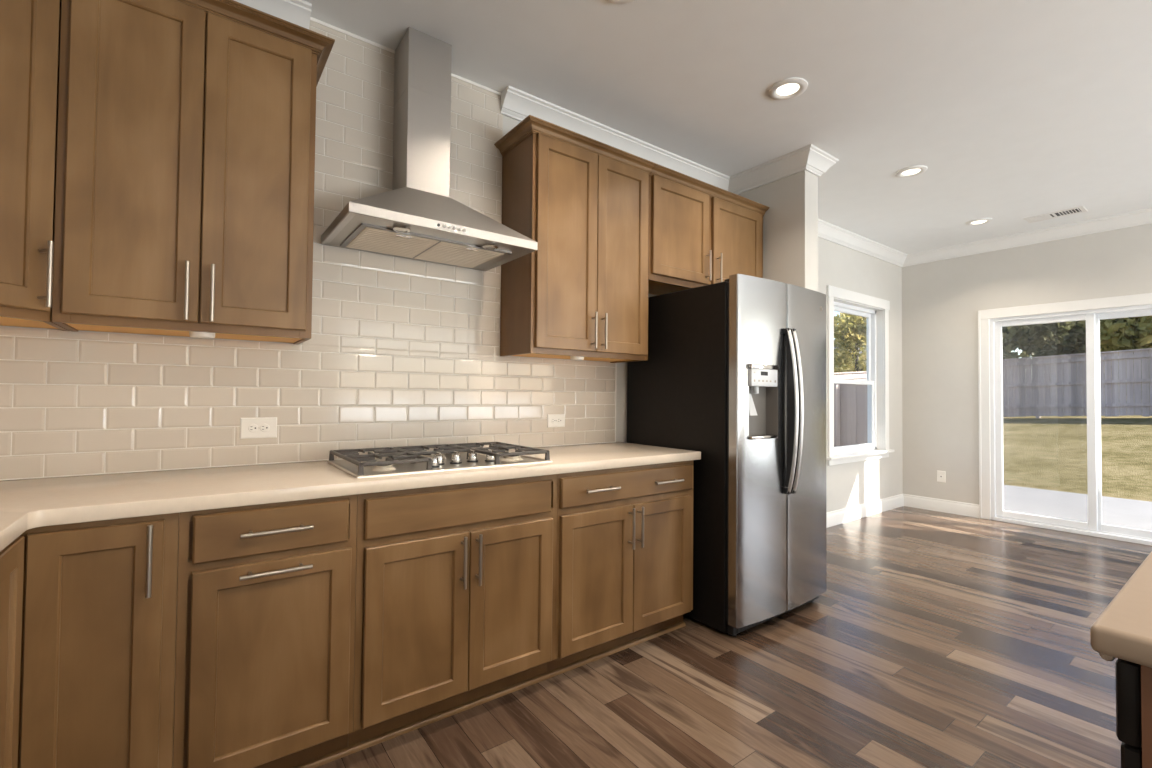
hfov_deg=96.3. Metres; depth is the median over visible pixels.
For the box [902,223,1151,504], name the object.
wall
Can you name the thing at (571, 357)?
puck light
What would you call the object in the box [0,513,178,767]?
base cabinet
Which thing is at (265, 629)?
base cabinet
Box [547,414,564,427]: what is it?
wall outlet
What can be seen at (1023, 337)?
tree
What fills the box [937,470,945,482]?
wall outlet
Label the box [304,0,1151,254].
ceiling
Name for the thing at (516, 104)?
trim
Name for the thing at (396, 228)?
lamp
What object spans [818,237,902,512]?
wall
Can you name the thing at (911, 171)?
recessed light
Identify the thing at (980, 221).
recessed light
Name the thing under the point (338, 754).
trim
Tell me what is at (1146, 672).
base cabinet
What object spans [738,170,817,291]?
wall partition
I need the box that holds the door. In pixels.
[978,293,1151,545]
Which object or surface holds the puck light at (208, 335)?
attached to the upper cabinet at (185, 162)
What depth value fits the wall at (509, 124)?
3.18 m
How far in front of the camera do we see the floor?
2.18 m
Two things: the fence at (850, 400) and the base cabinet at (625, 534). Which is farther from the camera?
the fence at (850, 400)
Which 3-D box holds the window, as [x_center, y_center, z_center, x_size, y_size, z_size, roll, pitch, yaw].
[2.822,-0.068,5.226,1.336,1.680,0.205,1,-2,-37]
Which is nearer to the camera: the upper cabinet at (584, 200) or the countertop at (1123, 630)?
the countertop at (1123, 630)
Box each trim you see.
[234,0,311,28]
[292,621,685,767]
[501,86,1151,266]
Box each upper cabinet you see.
[0,0,69,330]
[52,0,334,344]
[494,115,655,362]
[648,164,769,294]
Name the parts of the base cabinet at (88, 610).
door, handle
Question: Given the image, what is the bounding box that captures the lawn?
[1003,413,1151,501]
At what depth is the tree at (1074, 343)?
30.91 m
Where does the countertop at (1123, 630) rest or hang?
on the base cabinet at (1146, 672)
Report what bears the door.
in the wall at (942, 300)
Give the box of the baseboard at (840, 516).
[826,494,978,527]
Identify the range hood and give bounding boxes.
[321,27,537,270]
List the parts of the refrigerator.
spout, freezer door, control panel, handle mount, handle mount, handle, handle, handle, handle, fridge door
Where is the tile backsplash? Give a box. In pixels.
[0,17,616,480]
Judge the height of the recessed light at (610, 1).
0.013 m
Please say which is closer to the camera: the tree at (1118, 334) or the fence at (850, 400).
the fence at (850, 400)
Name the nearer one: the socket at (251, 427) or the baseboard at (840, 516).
the socket at (251, 427)
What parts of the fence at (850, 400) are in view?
post, cap rail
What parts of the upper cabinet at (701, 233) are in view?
panel, door, handle, crown, handle, door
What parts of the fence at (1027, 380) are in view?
cap rail, rail, rail, rail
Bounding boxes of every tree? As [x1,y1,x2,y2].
[834,313,866,372]
[1002,321,1075,412]
[1030,321,1133,402]
[1075,316,1151,401]
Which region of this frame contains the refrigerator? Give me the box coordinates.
[627,274,826,635]
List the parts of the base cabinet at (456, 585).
door, drawer, handle, handle, door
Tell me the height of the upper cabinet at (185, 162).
1.103 m
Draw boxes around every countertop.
[0,442,700,551]
[1090,551,1151,667]
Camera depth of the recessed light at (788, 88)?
2.63 m
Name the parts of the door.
fixed panel, sliding panel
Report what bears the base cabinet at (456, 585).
on the floor
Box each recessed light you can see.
[606,0,634,3]
[768,77,807,99]
[895,165,926,177]
[966,218,991,225]
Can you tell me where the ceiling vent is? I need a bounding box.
[1023,206,1087,222]
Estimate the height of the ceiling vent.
0.007 m
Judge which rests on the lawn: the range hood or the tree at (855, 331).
the tree at (855, 331)
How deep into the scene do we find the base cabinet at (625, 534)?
2.35 m
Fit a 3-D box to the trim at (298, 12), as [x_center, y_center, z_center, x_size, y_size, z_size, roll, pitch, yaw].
[0.283,-1.540,-0.826,1.300,0.108,6.500,1,-2,-37]
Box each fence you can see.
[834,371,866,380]
[834,383,866,446]
[1002,348,1151,417]
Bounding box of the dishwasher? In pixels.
[1099,653,1141,767]
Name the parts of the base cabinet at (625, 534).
door, handle, drawer, handle, handle, door, handle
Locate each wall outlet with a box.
[240,417,276,438]
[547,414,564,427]
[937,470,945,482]
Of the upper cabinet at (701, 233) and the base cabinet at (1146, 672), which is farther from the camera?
the upper cabinet at (701, 233)
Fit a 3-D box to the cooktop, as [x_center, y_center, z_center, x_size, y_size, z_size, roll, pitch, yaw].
[-0.565,0.301,2.164,0.786,0.052,0.500,1,-2,-37]
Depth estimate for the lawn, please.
9.79 m
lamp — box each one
[393,225,409,232]
[483,243,497,249]
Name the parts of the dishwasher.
handle, control panel, door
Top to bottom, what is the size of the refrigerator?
1.806 m
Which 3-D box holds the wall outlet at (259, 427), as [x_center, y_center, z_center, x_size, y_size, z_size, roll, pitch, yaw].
[-1.254,0.174,2.040,0.125,0.082,0.011,1,-2,-37]
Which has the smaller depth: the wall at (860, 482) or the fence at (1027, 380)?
the wall at (860, 482)
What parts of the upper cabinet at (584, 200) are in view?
door, panel, crown, frame, handle, handle, door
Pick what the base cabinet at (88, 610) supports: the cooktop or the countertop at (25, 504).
the countertop at (25, 504)
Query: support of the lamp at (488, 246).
attached to the range hood
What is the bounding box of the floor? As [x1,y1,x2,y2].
[316,506,1151,767]
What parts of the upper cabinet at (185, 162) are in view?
door, panel, handle, handle, door, crown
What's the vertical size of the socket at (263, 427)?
0.033 m
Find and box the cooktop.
[327,442,551,477]
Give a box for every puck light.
[189,331,214,338]
[570,356,583,359]
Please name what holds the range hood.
attached to the wall at (509, 124)
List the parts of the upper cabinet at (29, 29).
frame, panel, handle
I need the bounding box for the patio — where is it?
[1004,485,1151,530]
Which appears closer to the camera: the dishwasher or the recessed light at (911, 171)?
the dishwasher
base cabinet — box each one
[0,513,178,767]
[173,495,356,767]
[348,474,557,745]
[547,460,693,671]
[1141,665,1151,767]
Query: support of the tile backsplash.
attached to the wall at (509, 124)
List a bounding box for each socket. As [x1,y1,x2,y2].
[248,424,257,431]
[260,424,269,431]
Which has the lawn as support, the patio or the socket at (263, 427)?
the patio
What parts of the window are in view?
sash, sash, frame, sill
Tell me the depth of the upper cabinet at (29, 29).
1.43 m
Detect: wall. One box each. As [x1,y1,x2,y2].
[0,116,656,442]
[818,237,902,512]
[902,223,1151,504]
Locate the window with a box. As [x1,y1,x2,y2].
[826,285,894,465]
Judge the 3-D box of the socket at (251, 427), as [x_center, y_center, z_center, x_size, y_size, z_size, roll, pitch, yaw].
[-1.267,0.173,2.025,0.033,0.033,0.003,1,-2,-37]

